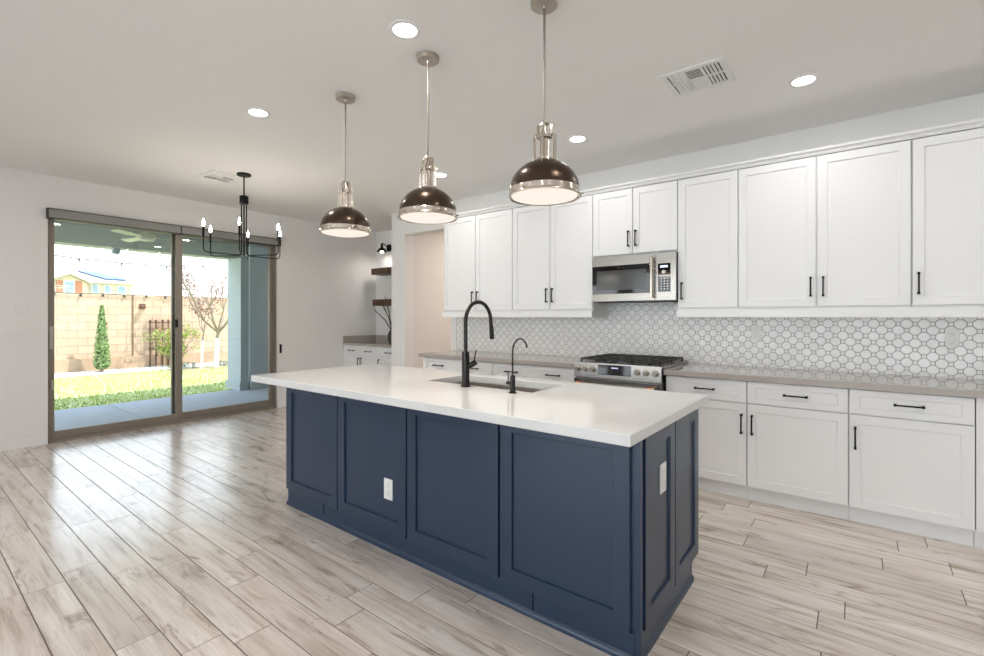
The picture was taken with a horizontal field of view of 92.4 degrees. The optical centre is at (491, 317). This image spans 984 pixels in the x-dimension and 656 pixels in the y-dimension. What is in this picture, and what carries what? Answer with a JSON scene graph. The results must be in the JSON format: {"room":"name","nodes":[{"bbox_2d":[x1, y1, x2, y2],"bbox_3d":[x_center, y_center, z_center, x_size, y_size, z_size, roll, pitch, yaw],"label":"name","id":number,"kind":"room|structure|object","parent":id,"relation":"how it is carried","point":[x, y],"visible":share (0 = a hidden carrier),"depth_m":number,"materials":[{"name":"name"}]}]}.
{"room":"kitchen","nodes":[
{"label":"kitchen","id":0,"kind":"room"},
{"bbox_2d":[54,220,170,234],"bbox_3d":[-4.547,-1.518,7.327,2.431,0.210,14.000,0,0,38],"label":"ceiling","id":1,"kind":"structure","parent":0,"point":[54,220],"depth_m":7.42,"materials":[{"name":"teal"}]},
{"bbox_2d":[111,229,194,241],"bbox_3d":[-5.149,-1.268,7.050,1.042,0.290,1.083,0,0,38],"label":"ceiling fan","id":2,"kind":"object","parent":1,"relation":"hanging from","point":[148,237],"visible":0.75,"depth_m":6.88,"materials":[{"name":"beige metal"}]},
{"bbox_2d":[0,167,375,442],"bbox_3d":[-5.143,-0.033,4.447,0.160,2.919,10.220,0,0,38],"label":"wall","id":3,"kind":"structure","parent":0,"point":[326,286],"depth_m":5.76,"materials":[{"name":"white paint"}]},
{"bbox_2d":[16,304,28,315],"bbox_3d":[-4.768,-0.073,4.789,0.012,0.115,0.100,0,0,38],"label":"wall plate","id":4,"kind":"object","parent":3,"relation":"attached to","point":[21,309],"visible":1,"depth_m":4.79,"materials":[{"name":"white plastic"}]},
{"bbox_2d":[0,436,47,451],"bbox_3d":[-6.383,1.284,2.707,0.014,0.085,5.649,0,0,38],"label":"baseboard","id":5,"kind":"structure","parent":3,"relation":"attached to","point":[24,443],"depth_m":4.79,"materials":[{"name":"white wood"}]},
{"bbox_2d":[48,219,275,443],"bbox_3d":[-3.952,0.102,5.966,0.158,2.490,2.480,0,0,38],"label":"door","id":6,"kind":"structure","parent":3,"relation":"in","point":[177,416],"depth_m":5.93,"materials":[{"name":"brown metal"}]},
{"bbox_2d":[46,207,277,246],"bbox_3d":[-3.867,-1.087,5.897,0.075,0.104,2.504,0,0,38],"label":"shade valance","id":7,"kind":"object","parent":3,"relation":"attached to","point":[51,213],"visible":0.83,"depth_m":5.57,"materials":[{"name":"grey fabric"}]},
{"bbox_2d":[278,401,285,407],"bbox_3d":[-2.784,1.284,7.345,0.014,0.085,1.129,0,0,38],"label":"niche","id":8,"kind":"object","parent":3,"relation":"attached to","point":[280,404],"visible":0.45,"depth_m":6.93,"materials":[{"name":"white"}]},
{"bbox_2d":[376,230,391,334],"bbox_3d":[-1.340,-0.083,7.863,1.659,2.819,0.159,0,0,38],"label":"wall","id":9,"kind":"structure","parent":0,"point":[383,283],"depth_m":8.19,"materials":[{"name":"white paint"}]},
{"bbox_2d":[371,267,391,275],"bbox_3d":[-1.536,-0.773,7.758,1.100,0.104,0.247,0,0,38],"label":"floating shelf","id":10,"kind":"object","parent":9,"relation":"attached to","point":[385,271],"visible":0.46,"depth_m":7.87,"materials":[{"name":"brown wood"}]},
{"bbox_2d":[372,299,391,305],"bbox_3d":[-1.536,-0.248,7.758,1.100,0.106,0.246,0,0,38],"label":"floating shelf","id":11,"kind":"object","parent":9,"relation":"attached to","point":[376,302],"visible":0.42,"depth_m":7.87,"materials":[{"name":"brown wood"}]},
{"bbox_2d":[376,243,391,252],"bbox_3d":[-1.798,-1.158,7.930,0.180,0.184,0.349,0,0,24],"label":"wall sconce","id":12,"kind":"object","parent":9,"relation":"attached to","point":[381,249],"visible":1,"depth_m":7.88,"materials":[{"name":"black metal"}]},
{"bbox_2d":[414,232,450,367],"bbox_3d":[0.367,-0.083,6.965,2.160,2.819,2.145,0,0,38],"label":"wall","id":13,"kind":"structure","parent":0,"point":[432,331],"depth_m":7.01,"materials":[{"name":"white paint"}]},
{"bbox_2d":[0,0,983,232],"bbox_3d":[-0.691,-1.592,1.897,10.319,0.200,11.650,0,0,38],"label":"ceiling","id":14,"kind":"structure","parent":0,"point":[149,96],"depth_m":3.02,"materials":[{"name":"white paint"}]},
{"bbox_2d":[198,170,242,183],"bbox_3d":[-2.868,-1.487,4.998,0.360,0.010,0.320,0,0,38],"label":"ceiling vent","id":15,"kind":"object","parent":14,"relation":"in","point":[214,175],"visible":0.94,"depth_m":4.97,"materials":[{"name":"white metal"}]},
{"bbox_2d":[202,172,280,259],"bbox_3d":[-2.582,-1.065,4.909,0.690,0.854,0.791,0,0,38],"label":"chandelier","id":16,"kind":"object","parent":14,"relation":"hanging from","point":[243,200],"visible":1,"depth_m":4.88,"materials":[{"name":"black metal"}]},
{"bbox_2d":[246,107,270,116],"bbox_3d":[-1.700,-1.489,3.431,0.164,0.006,0.164,0,0,38],"label":"recessed light","id":17,"kind":"object","parent":14,"relation":"in","point":[258,112],"visible":1,"depth_m":3.42,"materials":[{"name":"white plastic"}]},
{"bbox_2d":[318,92,371,237],"bbox_3d":[-0.992,-1.021,3.179,0.352,0.942,0.344,0,0,-42],"label":"pendant light","id":18,"kind":"object","parent":14,"relation":"hanging from","point":[344,221],"visible":1,"depth_m":3.11,"materials":[{"name":"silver metal"}]},
{"bbox_2d":[321,229,368,236],"bbox_3d":[-0.988,-0.561,3.182,0.312,0.022,0.312,0,0,38],"label":"diffuser","id":19,"kind":"object","parent":18,"relation":"attached to","point":[329,232],"depth_m":3.12,"materials":[{"name":"white glass"}]},
{"bbox_2d":[389,20,420,38],"bbox_3d":[-0.451,-1.489,2.445,0.164,0.006,0.164,0,0,38],"label":"recessed light","id":20,"kind":"object","parent":14,"relation":"in","point":[403,29],"visible":1,"depth_m":2.44,"materials":[{"name":"white plastic"}]},
{"bbox_2d":[397,50,458,224],"bbox_3d":[-0.370,-1.021,2.697,0.352,0.942,0.344,0,0,-42],"label":"pendant light","id":21,"kind":"object","parent":14,"relation":"hanging from","point":[426,204],"visible":1,"depth_m":2.63,"materials":[{"name":"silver metal"}]},
{"bbox_2d":[400,212,454,223],"bbox_3d":[-0.367,-0.561,2.700,0.312,0.022,0.312,0,0,38],"label":"diffuser","id":22,"kind":"object","parent":21,"relation":"attached to","point":[411,217],"depth_m":2.64,"materials":[{"name":"white glass"}]},
{"bbox_2d":[433,172,447,176],"bbox_3d":[-0.539,-1.489,4.935,0.164,0.006,0.164,0,0,38],"label":"recessed light","id":23,"kind":"object","parent":14,"relation":"in","point":[439,174],"visible":0.77,"depth_m":4.91,"materials":[{"name":"white plastic"}]},
{"bbox_2d":[508,0,583,205],"bbox_3d":[0.244,-1.021,2.220,0.352,0.942,0.344,0,0,-42],"label":"pendant light","id":24,"kind":"object","parent":14,"relation":"hanging from","point":[545,180],"visible":1,"depth_m":2.15,"materials":[{"name":"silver metal"}]},
{"bbox_2d":[511,188,577,204],"bbox_3d":[0.247,-0.561,2.223,0.312,0.022,0.312,0,0,38],"label":"diffuser","id":25,"kind":"object","parent":24,"relation":"attached to","point":[524,196],"depth_m":2.17,"materials":[{"name":"white glass"}]},
{"bbox_2d":[568,135,587,142],"bbox_3d":[0.715,-1.489,3.936,0.164,0.006,0.164,0,0,38],"label":"recessed light","id":26,"kind":"object","parent":14,"relation":"in","point":[576,138],"visible":1,"depth_m":3.92,"materials":[{"name":"white"}]},
{"bbox_2d":[659,56,735,96],"bbox_3d":[1.280,-1.487,2.935,0.364,0.010,0.337,0,0,38],"label":"ceiling vent","id":27,"kind":"object","parent":14,"relation":"in","point":[714,72],"visible":1,"depth_m":2.92,"materials":[{"name":"white metal"}]},
{"bbox_2d":[788,73,818,86],"bbox_3d":[1.960,-1.489,2.966,0.164,0.006,0.164,0,0,38],"label":"recessed light","id":28,"kind":"object","parent":14,"relation":"in","point":[806,79],"visible":1,"depth_m":2.96,"materials":[{"name":"white"}]},
{"bbox_2d":[0,407,983,655],"bbox_3d":[-0.708,1.387,1.880,10.304,0.120,11.599,0,0,38],"label":"floor","id":29,"kind":"structure","parent":0,"point":[180,539],"depth_m":2.42,"materials":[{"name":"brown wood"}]},
{"bbox_2d":[344,345,391,365],"bbox_3d":[-1.701,0.890,7.605,1.399,0.874,0.689,0,0,38],"label":"base cabinet","id":30,"kind":"object","parent":29,"relation":"on","point":[353,355],"visible":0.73,"depth_m":7.43,"materials":[{"name":"white paint"}]},
{"bbox_2d":[343,335,391,347],"bbox_3d":[-1.697,0.381,7.611,1.401,0.144,0.674,0,0,38],"label":"countertop","id":31,"kind":"structure","parent":30,"relation":"on","point":[361,340],"depth_m":7.88,"materials":[{"name":"beige stone"}]},
{"bbox_2d":[373,294,391,343],"bbox_3d":[-1.657,0.024,7.572,0.789,0.784,0.150,0,0,42],"label":"vase","id":32,"kind":"object","parent":31,"relation":"on","point":[389,339],"visible":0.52,"depth_m":7.51,"materials":[{"name":"grey ceramic"}]},
{"bbox_2d":[423,357,492,374],"bbox_3d":[-0.203,0.891,5.365,1.007,0.872,0.698,0,0,38],"label":"base cabinet","id":33,"kind":"object","parent":29,"relation":"on","point":[481,367],"visible":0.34,"depth_m":5.15,"materials":[{"name":"white paint"}]},
{"bbox_2d":[418,350,583,367],"bbox_3d":[0.164,0.434,5.090,2.017,0.042,0.706,0,0,38],"label":"countertop","id":34,"kind":"structure","parent":33,"relation":"on","point":[484,356],"depth_m":4.85,"materials":[{"name":"beige stone"}]},
{"bbox_2d":[286,387,697,655],"bbox_3d":[-0.195,0.892,2.895,2.553,0.869,0.841,0,0,38],"label":"kitchen island","id":35,"kind":"object","parent":29,"relation":"on","point":[579,538],"visible":0.91,"depth_m":2.18,"materials":[{"name":"blue paint"}]},
{"bbox_2d":[384,478,392,500],"bbox_3d":[-0.590,0.976,2.677,0.072,0.117,0.010,0,0,38],"label":"wall outlet","id":36,"kind":"object","parent":35,"relation":"attached to","point":[388,483],"visible":1,"depth_m":2.67,"materials":[{"name":"white plastic"}]},
{"bbox_2d":[251,364,707,446],"bbox_3d":[-0.287,0.435,2.934,2.791,0.044,1.076,0,0,38],"label":"island countertop","id":37,"kind":"structure","parent":35,"relation":"on","point":[622,416],"depth_m":2.43,"materials":[{"name":"white stone"}]},
{"bbox_2d":[460,300,493,386],"bbox_3d":[-0.069,0.153,2.897,0.100,0.520,0.302,0,0,38],"label":"kitchen faucet","id":38,"kind":"object","parent":37,"relation":"on","point":[466,365],"visible":1,"depth_m":2.80,"materials":[{"name":"black metal"}]},
{"bbox_2d":[453,381,543,392],"bbox_3d":[0.014,0.558,2.989,0.840,0.202,0.404,0,0,38],"label":"sink","id":39,"kind":"object","parent":37,"relation":"in","point":[523,389],"visible":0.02,"depth_m":3.19,"materials":[{"name":"silver metal"}]},
{"bbox_2d":[506,338,527,393],"bbox_3d":[0.138,0.264,2.631,0.077,0.299,0.169,0,0,38],"label":"water faucet","id":40,"kind":"object","parent":37,"relation":"on","point":[511,383],"visible":1,"depth_m":2.57,"materials":[{"name":"black metal"}]},
{"bbox_2d":[660,461,665,494],"bbox_3d":[0.734,0.687,2.019,0.010,0.124,0.074,0,0,38],"label":"wall outlet","id":41,"kind":"object","parent":35,"relation":"attached to","point":[663,465],"visible":1,"depth_m":2.01,"materials":[{"name":"white plastic"}]},
{"bbox_2d":[662,468,665,476],"bbox_3d":[0.736,0.663,2.017,0.003,0.034,0.034,0,0,38],"label":"receptacle","id":42,"kind":"object","parent":41,"relation":"attached to","point":[663,469],"depth_m":2.02,"materials":[{"name":"grey plastic"}]},
{"bbox_2d":[662,479,665,487],"bbox_3d":[0.736,0.711,2.017,0.003,0.034,0.034,0,0,38],"label":"receptacle","id":43,"kind":"object","parent":41,"relation":"attached to","point":[663,480],"depth_m":2.02,"materials":[{"name":"grey plastic"}]},
{"bbox_2d":[493,362,575,382],"bbox_3d":[0.572,0.891,4.763,0.951,0.872,0.698,0,0,38],"label":"base cabinet","id":44,"kind":"object","parent":29,"relation":"on","point":[523,371],"visible":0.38,"depth_m":4.49,"materials":[{"name":"white paint"}]},
{"bbox_2d":[574,353,687,390],"bbox_3d":[1.228,0.832,4.189,0.768,0.950,0.802,0,0,38],"label":"range","id":45,"kind":"object","parent":29,"relation":"on","point":[610,369],"visible":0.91,"depth_m":3.95,"materials":[{"name":"silver metal"}]},
{"bbox_2d":[580,360,687,368],"bbox_3d":[1.266,0.400,4.237,0.768,0.022,0.680,0,0,38],"label":"cooktop","id":46,"kind":"object","parent":45,"relation":"in","point":[672,363],"depth_m":3.97,"materials":[{"name":"silver metal"}]},
{"bbox_2d":[666,375,748,498],"bbox_3d":[1.797,0.891,3.813,0.573,0.872,0.698,0,0,38],"label":"base cabinet","id":47,"kind":"object","parent":29,"relation":"on","point":[722,422],"visible":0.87,"depth_m":3.50,"materials":[{"name":"white paint"}]},
{"bbox_2d":[663,363,983,398],"bbox_3d":[2.552,0.434,3.237,2.488,0.042,0.706,0,0,38],"label":"countertop","id":48,"kind":"structure","parent":47,"relation":"on","point":[944,386],"depth_m":3.22,"materials":[{"name":"beige stone"}]},
{"bbox_2d":[747,381,848,519],"bbox_3d":[2.255,0.891,3.458,0.582,0.872,0.698,0,0,38],"label":"base cabinet","id":49,"kind":"object","parent":29,"relation":"on","point":[798,435],"visible":0.92,"depth_m":3.21,"materials":[{"name":"white paint"}]},
{"bbox_2d":[849,389,974,546],"bbox_3d":[2.713,0.891,3.102,0.574,0.872,0.698,0,0,38],"label":"base cabinet","id":50,"kind":"object","parent":29,"relation":"on","point":[912,455],"visible":0.98,"depth_m":2.85,"materials":[{"name":"white paint"}]},
{"bbox_2d":[974,398,983,548],"bbox_3d":[3.245,0.891,2.713,0.739,0.872,0.660,0,0,38],"label":"end panel","id":51,"kind":"object","parent":29,"relation":"on","point":[979,402],"visible":0.43,"depth_m":2.67,"materials":[{"name":"white paint"}]},
{"bbox_2d":[392,93,983,366],"bbox_3d":[2.007,-0.083,4.221,8.604,2.819,0.180,0,0,38],"label":"wall","id":52,"kind":"structure","parent":0,"point":[971,107],"depth_m":4.28,"materials":[{"name":"white paint"}]},
{"bbox_2d":[444,209,513,311],"bbox_3d":[-0.080,-0.615,5.475,1.004,1.100,0.398,0,0,38],"label":"upper cabinet","id":53,"kind":"object","parent":52,"relation":"attached to","point":[478,249],"visible":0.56,"depth_m":5.32,"materials":[{"name":"white paint"}]},
{"bbox_2d":[442,311,607,316],"bbox_3d":[0.285,-0.033,5.205,1.959,0.064,0.377,0,0,38],"label":"rail","id":54,"kind":"object","parent":53,"relation":"attached to","point":[494,313],"visible":0.99,"depth_m":4.86,"materials":[{"name":"white paint"}]},
{"bbox_2d":[457,118,983,217],"bbox_3d":[1.562,-1.187,4.198,5.230,0.042,0.401,0,0,38],"label":"crown molding","id":55,"kind":"structure","parent":53,"relation":"on","point":[975,123],"depth_m":3.50,"materials":[{"name":"white paint"}]},
{"bbox_2d":[513,195,607,310],"bbox_3d":[0.685,-0.615,4.881,0.930,1.100,0.398,0,0,38],"label":"upper cabinet","id":56,"kind":"object","parent":52,"relation":"attached to","point":[553,245],"visible":0.94,"depth_m":4.73,"materials":[{"name":"white paint"}]},
{"bbox_2d":[593,180,677,257],"bbox_3d":[1.362,-0.861,4.356,0.778,0.608,0.398,0,0,38],"label":"upper cabinet","id":57,"kind":"object","parent":52,"relation":"attached to","point":[644,219],"visible":0.94,"depth_m":4.20,"materials":[{"name":"white paint"}]},
{"bbox_2d":[592,251,677,302],"bbox_3d":[1.344,-0.346,4.322,0.764,0.418,0.457,0,0,38],"label":"microwave","id":58,"kind":"object","parent":57,"relation":"attached to","point":[650,277],"visible":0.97,"depth_m":4.16,"materials":[{"name":"silver glass"}]},
{"bbox_2d":[678,170,738,309],"bbox_3d":[1.852,-0.615,3.975,0.459,1.100,0.398,0,0,38],"label":"upper cabinet","id":59,"kind":"object","parent":52,"relation":"attached to","point":[708,205],"visible":0.91,"depth_m":3.85,"materials":[{"name":"white paint"}]},
{"bbox_2d":[457,302,983,379],"bbox_3d":[1.653,0.137,4.377,5.305,0.580,0.008,0,0,38],"label":"backsplash","id":60,"kind":"structure","parent":52,"relation":"attached to","point":[914,346],"depth_m":3.94,"materials":[{"name":"tile"}]},
{"bbox_2d":[482,325,486,334],"bbox_3d":[-0.088,0.152,5.717,0.072,0.117,0.010,0,0,38],"label":"wall outlet","id":61,"kind":"object","parent":60,"relation":"attached to","point":[484,327],"visible":1,"depth_m":5.71,"materials":[{"name":"white plastic"}]},
{"bbox_2d":[562,324,567,334],"bbox_3d":[0.778,0.132,5.044,0.072,0.117,0.010,0,0,38],"label":"wall outlet","id":62,"kind":"object","parent":60,"relation":"attached to","point":[564,326],"visible":1,"depth_m":5.04,"materials":[{"name":"white plastic"}]},
{"bbox_2d":[751,326,760,340],"bbox_3d":[2.205,0.135,3.937,0.072,0.117,0.010,0,0,38],"label":"wall outlet","id":63,"kind":"object","parent":60,"relation":"attached to","point":[755,330],"visible":1,"depth_m":3.94,"materials":[{"name":"white plastic"}]},
{"bbox_2d":[945,329,958,345],"bbox_3d":[3.136,0.139,3.214,0.072,0.117,0.010,0,0,38],"label":"wall outlet","id":64,"kind":"object","parent":60,"relation":"attached to","point":[951,335],"visible":1,"depth_m":3.21,"materials":[{"name":"white plastic"}]},
{"bbox_2d":[949,332,955,336],"bbox_3d":[3.135,0.115,3.212,0.034,0.034,0.003,0,0,38],"label":"receptacle","id":65,"kind":"object","parent":64,"relation":"attached to","point":[951,334],"depth_m":3.21,"materials":[{"name":"grey plastic"}]},
{"bbox_2d":[949,339,955,343],"bbox_3d":[3.135,0.163,3.212,0.034,0.034,0.003,0,0,38],"label":"receptacle","id":66,"kind":"object","parent":64,"relation":"attached to","point":[951,341],"depth_m":3.21,"materials":[{"name":"grey plastic"}]},
{"bbox_2d":[739,140,910,308],"bbox_3d":[2.437,-0.615,3.522,1.018,1.100,0.398,0,0,38],"label":"upper cabinet","id":67,"kind":"object","parent":52,"relation":"attached to","point":[833,230],"visible":0.96,"depth_m":3.35,"materials":[{"name":"white paint"}]},
{"bbox_2d":[911,127,983,306],"bbox_3d":[3.232,-0.615,2.904,0.992,1.100,0.398,0,0,38],"label":"upper cabinet","id":68,"kind":"object","parent":52,"relation":"attached to","point":[947,170],"visible":0.94,"depth_m":2.98,"materials":[{"name":"white paint"}]},
{"bbox_2d":[676,307,983,316],"bbox_3d":[2.653,-0.033,3.367,2.486,0.064,0.377,0,0,38],"label":"rail","id":69,"kind":"object","parent":68,"relation":"attached to","point":[905,311],"visible":0.99,"depth_m":3.29,"materials":[{"name":"white paint"}]},
{"label":"outside","id":70,"kind":"structure","parent":0,"visible":0},
{"bbox_2d":[54,365,233,410],"bbox_3d":[-26.941,1.508,46.226,80.750,0.238,120.000,0,0,38],"label":"ground","id":71,"kind":"structure","parent":70,"point":[218,370],"depth_m":9.20,"materials":[{"name":"plant"}]},
{"bbox_2d":[54,262,138,294],"bbox_3d":[-46.943,-2.173,48.711,14.900,7.600,14.400,0,0,38],"label":"house","id":72,"kind":"structure","parent":71,"relation":"on","point":[69,280],"depth_m":49.00,"materials":[{"name":"beige paint"}]},
{"bbox_2d":[56,280,62,291],"bbox_3d":[-41.092,-2.843,44.816,0.120,1.340,0.460,0,0,38],"label":"shutter","id":73,"kind":"object","parent":72,"relation":"hanging from","point":[59,283],"depth_m":44.77,"materials":[{"name":"brown"}]},
{"bbox_2d":[75,281,81,292],"bbox_3d":[-40.240,-2.843,45.914,0.120,1.340,0.480,0,0,38],"label":"shutter","id":74,"kind":"object","parent":72,"relation":"hanging from","point":[78,284],"depth_m":45.85,"materials":[{"name":"brown"}]},
{"bbox_2d":[54,362,213,377],"bbox_3d":[-7.558,1.452,14.727,1.100,0.150,26.000,0,0,38],"label":"gravel bed","id":75,"kind":"object","parent":71,"relation":"on","point":[105,371],"depth_m":11.98,"materials":[{"name":"white gravel"}]},
{"bbox_2d":[92,304,111,371],"bbox_3d":[-9.890,0.520,11.967,0.393,1.714,0.403,0,0,38],"label":"cypress","id":76,"kind":"object","parent":75,"relation":"on","point":[102,344],"visible":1,"depth_m":11.91,"materials":[{"name":"green plant"}]},
{"bbox_2d":[54,362,225,377],"bbox_3d":[-8.828,1.365,13.001,1.179,0.056,6.774,0,0,38],"label":"pebbles","id":77,"kind":"object","parent":75,"relation":"on","point":[154,367],"visible":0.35,"depth_m":12.09,"materials":[{"name":"white gravel"}]},
{"bbox_2d":[148,320,169,366],"bbox_3d":[-9.353,0.720,13.259,0.068,1.314,0.520,0,0,38],"label":"trellis","id":78,"kind":"object","parent":75,"relation":"on","point":[149,322],"visible":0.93,"depth_m":13.18,"materials":[{"name":"brown wood"}]},
{"bbox_2d":[143,324,200,360],"bbox_3d":[-8.890,0.782,13.157,0.679,1.208,1.461,0,0,38],"label":"flowering shrub","id":79,"kind":"object","parent":75,"relation":"on","point":[165,350],"visible":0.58,"depth_m":13.11,"materials":[{"name":"green plant"}]},
{"bbox_2d":[54,293,227,359],"bbox_3d":[-7.498,0.455,15.946,0.200,2.145,32.000,0,0,38],"label":"wall","id":80,"kind":"structure","parent":71,"relation":"on","point":[75,316],"depth_m":12.63,"materials":[{"name":"beige brick"}]},
{"bbox_2d":[132,295,133,355],"bbox_3d":[-9.775,0.222,12.833,0.020,1.650,0.030,0,0,38],"label":"trim","id":81,"kind":"structure","parent":80,"relation":"attached to","point":[132,295],"depth_m":12.83,"materials":[{"name":"brown"}]},
{"bbox_2d":[54,292,221,299],"bbox_3d":[-9.602,-0.575,13.022,0.055,0.096,5.000,0,0,38],"label":"string lights","id":82,"kind":"object","parent":80,"relation":"attached to","point":[80,295],"visible":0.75,"depth_m":12.31,"materials":[{"name":"black"}]},
{"bbox_2d":[54,351,227,373],"bbox_3d":[-7.395,1.287,15.866,0.060,0.480,32.000,0,0,38],"label":"trim","id":83,"kind":"structure","parent":80,"relation":"attached to","point":[121,362],"depth_m":12.73,"materials":[{"name":"beige concrete"}]},
{"bbox_2d":[139,304,145,308],"bbox_3d":[-9.588,-0.303,12.960,0.160,0.140,0.140,0,0,38],"label":"wall light","id":84,"kind":"object","parent":80,"relation":"attached to","point":[141,306],"visible":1,"depth_m":12.96,"materials":[{"name":"metal"}]},
{"bbox_2d":[168,365,227,370],"bbox_3d":[-7.123,1.450,13.819,0.700,0.154,3.900,0,0,38],"label":"planting bed","id":85,"kind":"object","parent":71,"relation":"on","point":[227,365],"visible":0.07,"depth_m":12.85,"materials":[{"name":"beige gravel"}]},
{"bbox_2d":[168,361,197,367],"bbox_3d":[-8.306,1.294,12.707,0.387,0.212,0.750,0,0,38],"label":"ground cover","id":86,"kind":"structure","parent":85,"relation":"on","point":[184,363],"depth_m":12.74,"materials":[{"name":"green plant"}]},
{"bbox_2d":[154,256,227,366],"bbox_3d":[-7.588,-0.248,13.138,3.042,3.254,3.413,0,0,-28],"label":"tree","id":87,"kind":"object","parent":85,"relation":"on","point":[220,328],"visible":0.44,"depth_m":12.74,"materials":[{"name":"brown plant"}]},
{"bbox_2d":[184,294,226,368],"bbox_3d":[-7.747,0.373,12.714,0.857,2.009,0.881,0,0,0],"label":"sapling","id":88,"kind":"object","parent":85,"relation":"on","point":[198,299],"visible":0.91,"depth_m":12.65,"materials":[{"name":"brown plant"}]},
{"bbox_2d":[211,359,227,365],"bbox_3d":[-7.612,1.296,13.447,0.393,0.210,0.744,0,0,38],"label":"ground cover","id":89,"kind":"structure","parent":85,"relation":"on","point":[221,361],"depth_m":13.38,"materials":[{"name":"green plant"}]},
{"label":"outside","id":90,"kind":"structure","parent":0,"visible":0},
{"bbox_2d":[54,404,140,430],"bbox_3d":[-6.939,1.442,4.205,2.381,0.170,6.135,0,0,38],"label":"patio slab","id":91,"kind":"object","parent":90,"point":[100,414],"visible":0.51,"depth_m":6.45,"materials":[{"name":"concrete"}]},
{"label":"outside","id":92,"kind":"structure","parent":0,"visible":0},
{"bbox_2d":[109,388,267,417],"bbox_3d":[-2.643,1.442,9.739,2.381,0.170,7.853,0,0,38],"label":"patio slab","id":93,"kind":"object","parent":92,"point":[160,406],"visible":0.11,"depth_m":7.51,"materials":[{"name":"concrete"}]},
{"bbox_2d":[225,244,267,390],"bbox_3d":[-3.659,-0.028,10.454,0.660,2.770,3.970,0,0,38],"label":"pillar","id":94,"kind":"structure","parent":93,"relation":"on","point":[247,279],"depth_m":8.89,"materials":[{"name":"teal paint"}]},
{"bbox_2d":[54,221,242,259],"bbox_3d":[-5.646,-1.391,8.179,0.350,0.565,14.000,0,0,38],"label":"beam","id":95,"kind":"structure","parent":94,"relation":"on","point":[65,233],"depth_m":7.64,"materials":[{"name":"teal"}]},
{"bbox_2d":[111,248,120,253],"bbox_3d":[-6.044,-1.063,7.577,0.120,0.090,0.120,0,0,38],"label":"floodlight","id":96,"kind":"object","parent":95,"relation":"attached to","point":[113,250],"visible":1,"depth_m":7.54,"materials":[{"name":"grey paint"}]},
{"bbox_2d":[54,255,227,268],"bbox_3d":[-6.209,-0.949,7.984,0.035,0.183,3.801,0,0,38],"label":"string lights","id":97,"kind":"object","parent":95,"relation":"hanging from","point":[54,255],"visible":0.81,"depth_m":8.07,"materials":[{"name":"black"}]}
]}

